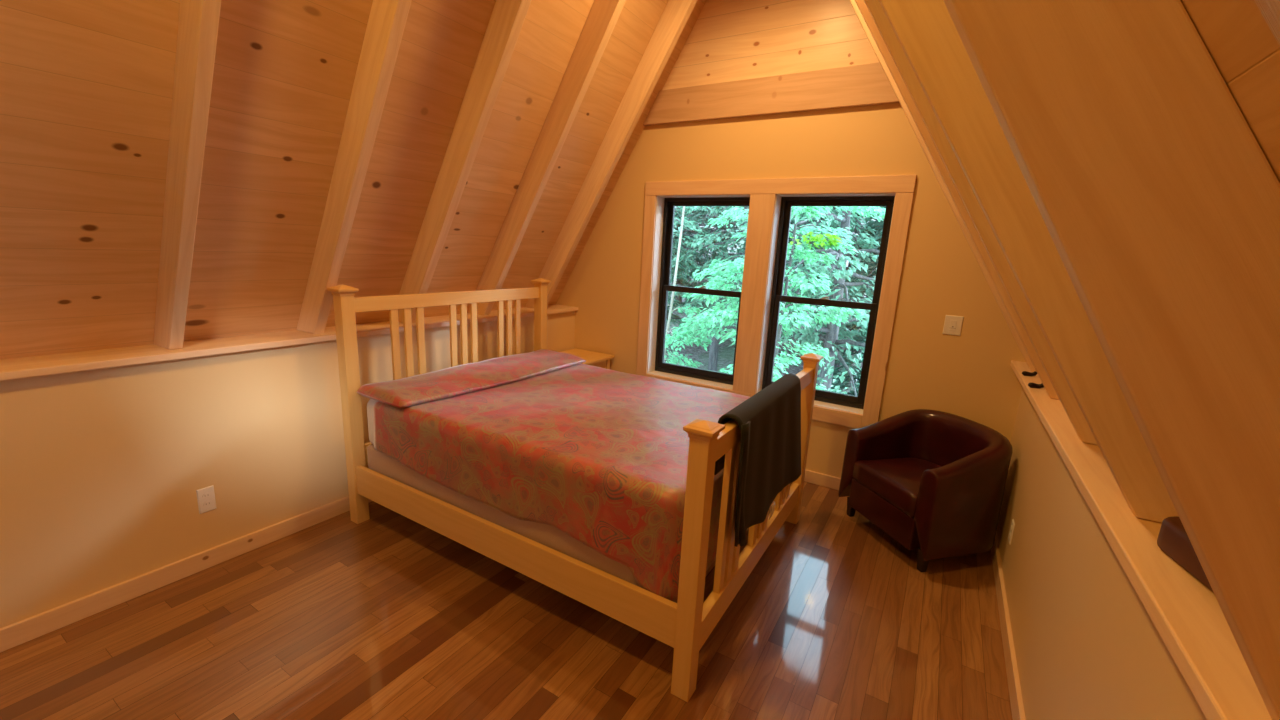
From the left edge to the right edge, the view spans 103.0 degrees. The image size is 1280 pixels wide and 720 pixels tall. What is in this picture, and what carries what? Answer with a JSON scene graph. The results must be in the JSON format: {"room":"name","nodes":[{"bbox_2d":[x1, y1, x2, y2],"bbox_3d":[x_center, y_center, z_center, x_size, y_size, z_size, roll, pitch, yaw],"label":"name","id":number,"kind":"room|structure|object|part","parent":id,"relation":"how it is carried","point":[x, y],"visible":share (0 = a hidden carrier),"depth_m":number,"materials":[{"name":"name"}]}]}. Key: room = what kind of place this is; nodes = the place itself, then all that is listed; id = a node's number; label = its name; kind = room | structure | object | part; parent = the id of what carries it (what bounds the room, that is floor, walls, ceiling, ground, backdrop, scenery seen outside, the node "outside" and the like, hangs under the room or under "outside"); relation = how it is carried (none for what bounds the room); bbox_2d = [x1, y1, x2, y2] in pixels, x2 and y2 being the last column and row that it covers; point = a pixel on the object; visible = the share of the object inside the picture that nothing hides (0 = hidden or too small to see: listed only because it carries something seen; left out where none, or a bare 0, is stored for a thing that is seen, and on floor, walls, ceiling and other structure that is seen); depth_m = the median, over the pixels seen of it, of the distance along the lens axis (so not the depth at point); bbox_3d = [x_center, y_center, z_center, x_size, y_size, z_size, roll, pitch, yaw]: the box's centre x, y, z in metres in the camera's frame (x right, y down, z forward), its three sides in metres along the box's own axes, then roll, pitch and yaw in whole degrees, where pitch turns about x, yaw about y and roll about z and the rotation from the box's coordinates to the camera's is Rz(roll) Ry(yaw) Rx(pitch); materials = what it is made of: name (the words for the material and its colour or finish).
{"room":"attic bedroom","nodes":[
{"label":"attic bedroom","id":0,"kind":"room"},
{"bbox_2d":[0,311,574,628],"bbox_3d":[-2.342,0.550,2.207,0.120,1.068,6.400,10,14,30],"label":"wall","id":1,"kind":"structure","parent":0,"point":[102,471],"depth_m":2.34,"materials":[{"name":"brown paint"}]},
{"bbox_2d":[0,496,371,652],"bbox_3d":[-2.312,1.038,2.269,0.018,0.092,6.382,10,14,30],"label":"baseboard","id":2,"kind":"structure","parent":1,"relation":"attached to","point":[33,627],"depth_m":2.36,"materials":[{"name":"brown wood"}]},
{"bbox_2d":[196,485,216,513],"bbox_3d":[-2.122,0.684,2.496,0.008,0.127,0.069,10,14,30],"label":"wall outlet","id":3,"kind":"object","parent":1,"relation":"attached to","point":[206,500],"visible":1,"depth_m":2.49,"materials":[{"name":"white plastic"}]},
{"bbox_2d":[202,493,210,498],"bbox_3d":[-2.119,0.663,2.490,0.003,0.028,0.032,10,14,30],"label":"receptacle","id":4,"kind":"object","parent":3,"relation":"attached to","point":[204,495],"depth_m":2.49,"materials":[{"name":"beige plastic"}]},
{"bbox_2d":[204,501,211,506],"bbox_3d":[-2.121,0.706,2.500,0.003,0.028,0.032,10,14,30],"label":"receptacle","id":5,"kind":"object","parent":3,"relation":"attached to","point":[206,503],"depth_m":2.50,"materials":[{"name":"beige plastic"}]},
{"bbox_2d":[0,304,577,380],"bbox_3d":[-2.392,0.000,2.135,0.381,0.032,6.400,10,14,30],"label":"ledge","id":6,"kind":"object","parent":1,"relation":"on","point":[42,365],"visible":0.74,"depth_m":2.37,"materials":[{"name":"brown wood"}]},
{"bbox_2d":[0,0,706,358],"bbox_3d":[-1.587,-1.481,1.408,2.036,3.345,6.720,10,14,30],"label":"ceiling","id":7,"kind":"structure","parent":0,"point":[86,86],"depth_m":2.25,"materials":[{"name":"brown wood"}]},
{"bbox_2d":[154,0,220,349],"bbox_3d":[-1.413,-1.345,1.655,1.907,2.890,0.052,10,14,30],"label":"rafter","id":8,"kind":"object","parent":7,"relation":"attached to","point":[198,24],"visible":1,"depth_m":1.95,"materials":[{"name":"brown wood"}]},
{"bbox_2d":[297,0,411,333],"bbox_3d":[-1.087,-1.444,2.184,1.906,2.890,0.057,10,14,30],"label":"rafter","id":9,"kind":"object","parent":7,"relation":"attached to","point":[387,19],"visible":0.99,"depth_m":2.41,"materials":[{"name":"brown wood"}]},
{"bbox_2d":[398,0,531,322],"bbox_3d":[-0.784,-1.536,2.675,1.907,2.890,0.060,10,14,30],"label":"rafter","id":10,"kind":"object","parent":7,"relation":"attached to","point":[507,18],"visible":0.82,"depth_m":2.82,"materials":[{"name":"brown wood"}]},
{"bbox_2d":[467,0,625,314],"bbox_3d":[-0.453,-1.636,3.211,1.907,2.890,0.057,10,14,30],"label":"rafter","id":11,"kind":"object","parent":7,"relation":"attached to","point":[601,21],"visible":0.88,"depth_m":3.30,"materials":[{"name":"brown wood"}]},
{"bbox_2d":[525,0,696,307],"bbox_3d":[-0.121,-1.737,3.750,1.907,2.890,0.060,10,14,30],"label":"rafter","id":12,"kind":"object","parent":7,"relation":"attached to","point":[675,16],"visible":0.9,"depth_m":3.76,"materials":[{"name":"brown wood"}]},
{"bbox_2d":[0,481,1012,719],"bbox_3d":[-0.882,1.403,1.418,4.018,0.120,6.519,10,14,30],"label":"floor","id":13,"kind":"structure","parent":0,"point":[385,616],"depth_m":2.15,"materials":[{"name":"brown wood"}]},
{"bbox_2d":[327,278,822,701],"bbox_3d":[-0.310,0.313,3.005,2.255,1.390,1.671,10,14,30],"label":"frame","id":14,"kind":"object","parent":13,"relation":"on","point":[685,625],"visible":0.7,"depth_m":2.41,"materials":[{"name":"brown wood"}]},
{"bbox_3d":[-1.631,0.295,2.888,0.074,1.345,0.074,10,14,30],"label":"headboard post","id":15,"kind":"part","parent":14,"relation":"part of","materials":[{"name":"brown wood"}]},
{"bbox_3d":[-1.240,0.438,3.602,0.030,0.120,1.487,10,14,30],"label":"headboard rail","id":16,"kind":"part","parent":14,"relation":"part of","materials":[{"name":"brown wood"}]},
{"bbox_3d":[-1.197,-0.417,3.415,0.030,0.082,1.487,10,14,30],"label":"headboard rail","id":17,"kind":"part","parent":14,"relation":"part of","materials":[{"name":"brown wood"}]},
{"bbox_3d":[-0.741,0.846,2.429,2.071,0.172,0.028,10,14,30],"label":"rail","id":18,"kind":"part","parent":14,"relation":"part of","materials":[{"name":"brown wood"}]},
{"bbox_3d":[-0.822,0.050,4.200,0.074,1.345,0.074,10,14,30],"label":"headboard post","id":19,"kind":"part","parent":14,"relation":"part of","materials":[{"name":"brown wood"}]},
{"bbox_2d":[367,444,715,602],"bbox_3d":[-0.350,0.652,3.094,1.996,0.254,1.508,10,14,30],"label":"box spring","id":20,"kind":"object","parent":14,"relation":"on","point":[549,536],"visible":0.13,"depth_m":2.39,"materials":[{"name":"white fabric"}]},
{"bbox_2d":[367,399,375,444],"bbox_3d":[-0.338,0.386,3.037,1.998,0.286,1.495,10,14,30],"label":"mattress","id":21,"kind":"object","parent":20,"relation":"on","point":[371,402],"visible":0.12,"depth_m":2.87,"materials":[{"name":"white fabric"}]},
{"bbox_2d":[357,349,749,601],"bbox_3d":[-0.321,0.429,3.036,2.041,0.530,1.563,10,14,30],"label":"bedspread","id":22,"kind":"object","parent":21,"relation":"on","point":[598,456],"visible":0.77,"depth_m":2.46,"materials":[{"name":"fabric"}]},
{"bbox_3d":[0.192,0.762,1.850,0.074,1.053,0.074,10,14,30],"label":"footboard post","id":23,"kind":"part","parent":14,"relation":"part of","materials":[{"name":"brown wood"}]},
{"bbox_3d":[0.586,0.949,2.571,0.042,0.130,1.487,10,14,30],"label":"footboard rail","id":24,"kind":"part","parent":14,"relation":"part of","materials":[{"name":"brown wood"}]},
{"bbox_2d":[714,374,800,546],"bbox_3d":[0.639,0.443,2.484,0.132,0.665,1.179,10,14,30],"label":"throw blanket","id":25,"kind":"object","parent":14,"relation":"hanging from","point":[769,421],"visible":1,"depth_m":2.27,"materials":[{"name":"black fabric"}]},
{"bbox_3d":[0.622,0.204,2.409,0.044,0.086,1.487,10,14,30],"label":"footboard rail","id":26,"kind":"part","parent":14,"relation":"part of","materials":[{"name":"brown wood"}]},
{"bbox_3d":[1.002,0.517,3.162,0.074,1.053,0.074,10,14,30],"label":"footboard post","id":27,"kind":"part","parent":14,"relation":"part of","materials":[{"name":"brown wood"}]},
{"bbox_2d":[561,348,613,368],"bbox_3d":[-0.557,0.307,4.570,0.448,0.712,0.456,10,14,30],"label":"nightstand","id":28,"kind":"object","parent":13,"relation":"on","point":[597,359],"visible":0.2,"depth_m":4.52,"materials":[{"name":"brown wood"}]},
{"bbox_3d":[-0.392,0.053,4.420,0.022,0.086,0.318,10,14,30],"label":"rail","id":29,"kind":"part","parent":28,"relation":"part of","materials":[{"name":"brown wood"}]},
{"bbox_3d":[-0.312,0.317,4.634,0.042,0.688,0.042,10,14,30],"label":"leg","id":30,"kind":"part","parent":28,"relation":"part of","materials":[{"name":"brown wood"}]},
{"bbox_2d":[838,409,1012,571],"bbox_3d":[1.730,0.731,3.079,0.647,0.740,0.736,-1,13,-15],"label":"armchair","id":31,"kind":"object","parent":13,"relation":"on","point":[934,481],"visible":1,"depth_m":2.89,"materials":[{"name":"red leather"}]},
{"bbox_3d":[1.396,0.969,3.361,0.052,0.125,0.052,-1,13,-15],"label":"leg","id":32,"kind":"part","parent":31,"relation":"part of","materials":[{"name":"black wood"}]},
{"bbox_3d":[1.471,0.901,3.047,0.112,0.187,0.524,-1,13,-15],"label":"panel","id":33,"kind":"part","parent":31,"relation":"part of","materials":[{"name":"red leather"}]},
{"bbox_2d":[853,457,940,516],"bbox_3d":[1.673,0.739,3.065,0.529,0.156,0.492,-1,13,-15],"label":"seat cushion","id":34,"kind":"object","parent":31,"relation":"on","point":[894,482],"depth_m":3.03,"materials":[{"name":"red leather"}]},
{"bbox_3d":[1.554,1.099,2.797,0.052,0.125,0.052,-1,13,-15],"label":"leg","id":35,"kind":"part","parent":31,"relation":"part of","materials":[{"name":"black wood"}]},
{"bbox_2d":[556,0,1025,477],"bbox_3d":[0.962,-1.328,3.748,4.418,4.600,0.232,10,14,30],"label":"wall","id":36,"kind":"structure","parent":0,"point":[970,375],"depth_m":3.43,"materials":[{"name":"brown paint"}]},
{"bbox_2d":[647,195,749,389],"bbox_3d":[0.496,-0.565,4.184,0.794,1.486,0.219,10,14,30],"label":"window","id":37,"kind":"structure","parent":36,"relation":"in","point":[665,205],"depth_m":4.30,"materials":[{"name":"black"}]},
{"bbox_3d":[0.501,-0.236,4.294,0.730,0.730,0.034,10,14,30],"label":"sash","id":38,"kind":"part","parent":37,"relation":"part of","materials":[{"name":"black"}]},
{"bbox_3d":[0.552,-0.912,4.175,0.730,0.740,0.028,10,14,30],"label":"sash","id":39,"kind":"part","parent":37,"relation":"part of","materials":[{"name":"black"}]},
{"bbox_2d":[643,62,899,125],"bbox_3d":[0.925,-1.835,3.531,3.618,0.238,0.036,10,14,30],"label":"beam","id":40,"kind":"structure","parent":36,"relation":"attached to","point":[864,84],"depth_m":3.50,"materials":[{"name":"brown wood"}]},
{"bbox_2d":[636,175,916,427],"bbox_3d":[0.901,-0.491,3.935,1.961,1.696,0.240,10,14,30],"label":"window","id":41,"kind":"structure","parent":36,"relation":"in","point":[784,203],"depth_m":3.72,"materials":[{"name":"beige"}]},
{"bbox_3d":[0.049,-0.563,4.319,0.102,1.590,0.020,10,14,30],"label":"casing","id":42,"kind":"part","parent":41,"relation":"part of","materials":[{"name":"brown wood"}]},
{"bbox_3d":[0.853,-0.472,3.840,0.187,1.486,0.020,10,14,30],"label":"mullion casing","id":43,"kind":"part","parent":41,"relation":"part of","materials":[{"name":"brown wood"}]},
{"bbox_3d":[0.807,0.302,4.013,1.758,0.104,0.020,10,14,30],"label":"casing","id":44,"kind":"part","parent":41,"relation":"part of","materials":[{"name":"brown wood"}]},
{"bbox_3d":[0.884,-1.250,3.674,1.961,0.106,0.022,10,14,30],"label":"head casing","id":45,"kind":"part","parent":41,"relation":"part of","materials":[{"name":"brown wood"}]},
{"bbox_3d":[1.332,-0.089,3.809,0.713,0.730,0.034,10,14,30],"label":"sash","id":46,"kind":"part","parent":41,"relation":"part of","materials":[{"name":"black"}]},
{"bbox_3d":[1.382,-0.765,3.690,0.713,0.740,0.028,10,14,30],"label":"sash","id":47,"kind":"part","parent":41,"relation":"part of","materials":[{"name":"black"}]},
{"bbox_3d":[1.637,-0.282,3.392,0.101,1.590,0.020,10,14,30],"label":"casing","id":48,"kind":"part","parent":41,"relation":"part of","materials":[{"name":"brown wood"}]},
{"bbox_2d":[804,469,840,489],"bbox_3d":[0.799,0.792,4.111,3.418,0.092,0.018,10,14,30],"label":"baseboard","id":49,"kind":"structure","parent":36,"relation":"attached to","point":[832,482],"depth_m":3.78,"materials":[{"name":"brown wood"}]},
{"bbox_2d":[942,315,963,335],"bbox_3d":[1.969,-0.218,3.205,0.099,0.123,0.009,10,14,30],"label":"light switch","id":50,"kind":"object","parent":36,"relation":"attached to","point":[952,324],"visible":1,"depth_m":3.20,"materials":[{"name":"white plastic"}]},
{"bbox_2d":[996,387,1206,719],"bbox_3d":[0.678,1.085,0.444,0.120,1.068,6.400,10,14,30],"label":"wall","id":51,"kind":"structure","parent":0,"point":[1087,646],"depth_m":1.58,"materials":[{"name":"brown paint"}]},
{"bbox_2d":[991,533,1025,719],"bbox_3d":[0.590,1.553,0.575,0.018,0.092,6.382,10,14,30],"label":"baseboard","id":52,"kind":"structure","parent":51,"relation":"attached to","point":[1016,700],"depth_m":2.21,"materials":[{"name":"brown wood"}]},
{"bbox_2d":[1008,519,1014,543],"bbox_3d":[1.912,0.884,2.625,0.008,0.115,0.071,10,14,30],"label":"wall outlet","id":53,"kind":"object","parent":51,"relation":"attached to","point":[1012,522],"visible":1,"depth_m":2.61,"materials":[{"name":"white plastic"}]},
{"bbox_2d":[1010,360,1271,719],"bbox_3d":[0.781,0.556,0.281,0.461,0.033,6.400,10,14,30],"label":"ledge","id":54,"kind":"object","parent":51,"relation":"on","point":[1188,616],"visible":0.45,"depth_m":0.91,"materials":[{"name":"brown wood"}]},
{"bbox_2d":[1022,371,1036,375],"bbox_3d":[2.026,0.070,2.650,0.065,0.032,0.027,8,13,24],"label":"hook","id":55,"kind":"object","parent":54,"relation":"on","point":[1025,373],"visible":0.97,"depth_m":2.65,"materials":[{"name":"black metal"}]},
{"bbox_2d":[1028,383,1043,387],"bbox_3d":[1.862,0.118,2.391,0.065,0.032,0.027,8,13,24],"label":"hook","id":56,"kind":"object","parent":54,"relation":"on","point":[1031,385],"visible":0.84,"depth_m":2.39,"materials":[{"name":"black metal"}]},
{"bbox_2d":[1157,516,1212,590],"bbox_3d":[1.086,0.386,0.894,0.140,0.067,0.340,7,13,16],"label":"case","id":57,"kind":"object","parent":54,"relation":"on","point":[1173,539],"visible":0.24,"depth_m":0.99,"materials":[{"name":"brown"}]},
{"bbox_2d":[1181,0,1279,182],"bbox_3d":[0.143,-1.195,0.394,2.062,3.388,6.720,10,14,30],"label":"ceiling","id":58,"kind":"structure","parent":0,"point":[1238,38],"depth_m":0.51,"materials":[{"name":"brown wood"}]},
{"bbox_2d":[849,0,1036,371],"bbox_3d":[1.554,-1.456,2.827,1.928,2.882,0.057,10,14,30],"label":"rafter","id":59,"kind":"object","parent":58,"relation":"attached to","point":[853,3],"visible":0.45,"depth_m":2.81,"materials":[{"name":"brown wood"}]},
{"bbox_2d":[855,0,1059,399],"bbox_3d":[1.227,-1.357,2.298,1.928,2.882,0.058,10,14,30],"label":"rafter","id":60,"kind":"object","parent":58,"relation":"attached to","point":[882,47],"visible":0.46,"depth_m":2.27,"materials":[{"name":"brown wood"}]},
{"bbox_2d":[864,0,1097,444],"bbox_3d":[0.890,-1.255,1.752,1.928,2.882,0.056,10,14,30],"label":"rafter","id":61,"kind":"object","parent":58,"relation":"attached to","point":[1016,295],"visible":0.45,"depth_m":1.71,"materials":[{"name":"brown wood"}]},
{"bbox_2d":[879,0,1178,522],"bbox_3d":[0.585,-1.162,1.256,1.926,2.882,0.057,10,14,30],"label":"rafter","id":62,"kind":"object","parent":58,"relation":"attached to","point":[926,32],"visible":0.48,"depth_m":1.19,"materials":[{"name":"brown wood"}]},
{"bbox_2d":[943,0,1279,719],"bbox_3d":[0.302,-0.961,0.646,1.741,2.722,0.056,10,14,30],"label":"rafter","id":63,"kind":"object","parent":58,"relation":"attached to","point":[1157,198],"visible":1,"depth_m":0.59,"materials":[{"name":"brown wood"}]},
{"bbox_2d":[1254,0,1279,45],"bbox_3d":[-0.096,-0.956,0.153,1.928,2.882,0.056,10,14,30],"label":"rafter","id":64,"kind":"object","parent":58,"relation":"attached to","point":[1270,9],"visible":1,"depth_m":0.16,"materials":[{"name":"brown wood"}]},
{"label":"outside","id":65,"kind":"structure","parent":0,"visible":0},
{"bbox_2d":[664,206,875,392],"bbox_3d":[13.487,-6.805,22.952,56.000,13.814,46.000,10,14,30],"label":"ground","id":66,"kind":"structure","parent":65,"point":[725,353],"depth_m":16.13,"materials":[{"name":"green plant"}]},
{"bbox_2d":[666,206,707,326],"bbox_3d":[0.031,-3.487,15.728,4.419,6.752,4.532,10,14,30],"label":"tree","id":67,"kind":"object","parent":66,"relation":"on","point":[689,264],"visible":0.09,"depth_m":15.81,"materials":[{"name":"green plant"}]},
{"bbox_2d":[664,206,712,367],"bbox_3d":[0.530,-1.301,8.544,1.326,7.404,1.577,10,14,30],"label":"sapling","id":68,"kind":"object","parent":66,"relation":"on","point":[689,309],"visible":0.52,"depth_m":8.67,"materials":[{"name":"green plant"}]},
{"bbox_2d":[668,206,729,305],"bbox_3d":[-0.139,-2.088,11.932,4.483,6.727,4.260,10,14,30],"label":"tree","id":69,"kind":"object","parent":66,"relation":"on","point":[692,226],"visible":0.12,"depth_m":11.37,"materials":[{"name":"green plant"}]},
{"bbox_2d":[672,206,737,303],"bbox_3d":[1.798,-5.308,20.324,4.599,6.681,4.157,10,14,30],"label":"tree","id":70,"kind":"object","parent":66,"relation":"on","point":[699,260],"visible":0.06,"depth_m":19.83,"materials":[{"name":"green plant"}]},
{"bbox_2d":[665,259,800,350],"bbox_3d":[1.464,0.232,8.584,2.033,4.402,2.300,10,14,30],"label":"sapling","id":71,"kind":"object","parent":66,"relation":"on","point":[697,325],"visible":0.41,"depth_m":7.99,"materials":[{"name":"green plant"}]},
{"bbox_2d":[680,215,808,341],"bbox_3d":[3.397,-3.733,16.003,4.547,6.742,4.100,10,14,30],"label":"tree","id":72,"kind":"object","parent":66,"relation":"on","point":[740,253],"visible":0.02,"depth_m":16.37,"materials":[{"name":"green plant"}]},
{"bbox_2d":[673,206,822,370],"bbox_3d":[2.060,-2.364,12.590,4.500,6.797,4.186,10,14,30],"label":"tree","id":73,"kind":"object","parent":66,"relation":"on","point":[697,216],"visible":0.17,"depth_m":12.30,"materials":[{"name":"green plant"}]},
{"bbox_2d":[671,206,875,349],"bbox_3d":[2.976,-1.801,11.118,4.453,6.842,3.986,10,14,30],"label":"tree","id":74,"kind":"object","parent":66,"relation":"on","point":[711,239],"visible":0.16,"depth_m":10.46,"materials":[{"name":"green plant"}]},
{"bbox_2d":[719,325,830,389],"bbox_3d":[1.638,1.145,7.046,1.627,3.602,1.400,10,14,30],"label":"sapling","id":75,"kind":"object","parent":66,"relation":"on","point":[783,360],"visible":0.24,"depth_m":6.72,"materials":[{"name":"green plant"}]},
{"bbox_2d":[736,206,816,280],"bbox_3d":[5.790,-5.690,20.419,4.298,6.437,4.410,10,14,30],"label":"tree","id":76,"kind":"object","parent":66,"relation":"on","point":[742,248],"visible":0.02,"depth_m":19.90,"materials":[{"name":"green plant"}]},
{"bbox_2d":[692,206,885,376],"bbox_3d":[2.062,-0.200,7.542,2.764,5.902,2.475,10,14,30],"label":"tree","id":77,"kind":"object","parent":66,"relation":"on","point":[834,240],"visible":0.6,"depth_m":6.86,"materials":[{"name":"green plant"}]},
{"bbox_2d":[722,206,879,395],"bbox_3d":[3.532,-1.198,9.386,4.296,6.889,4.350,10,14,30],"label":"tree","id":78,"kind":"object","parent":66,"relation":"on","point":[826,371],"visible":0.32,"depth_m":9.01,"materials":[{"name":"green plant"}]},
{"bbox_2d":[781,212,867,343],"bbox_3d":[5.771,-3.804,16.136,4.491,6.935,4.258,3,12,2],"label":"tree","id":79,"kind":"object","parent":66,"relation":"on","point":[821,218],"visible":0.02,"depth_m":16.08,"materials":[{"name":"leaves"},{"name":"dark bark"}]},
{"bbox_2d":[781,208,882,372],"bbox_3d":[5.546,-2.767,13.571,4.406,7.043,4.479,10,14,30],"label":"tree","id":80,"kind":"object","parent":66,"relation":"on","point":[852,229],"visible":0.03,"depth_m":13.53,"materials":[{"name":"green plant"}]},
{"bbox_2d":[808,206,885,395],"bbox_3d":[5.893,-1.946,11.431,4.311,7.085,4.608,10,14,30],"label":"tree","id":81,"kind":"object","parent":66,"relation":"on","point":[876,225],"visible":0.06,"depth_m":11.08,"materials":[{"name":"green plant"}]},
{"bbox_2d":[845,217,872,349],"bbox_3d":[8.044,-3.295,15.086,4.057,7.263,4.327,10,14,30],"label":"tree","id":82,"kind":"object","parent":66,"relation":"on","point":[865,217],"visible":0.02,"depth_m":15.16,"materials":[{"name":"green plant"}]}
]}

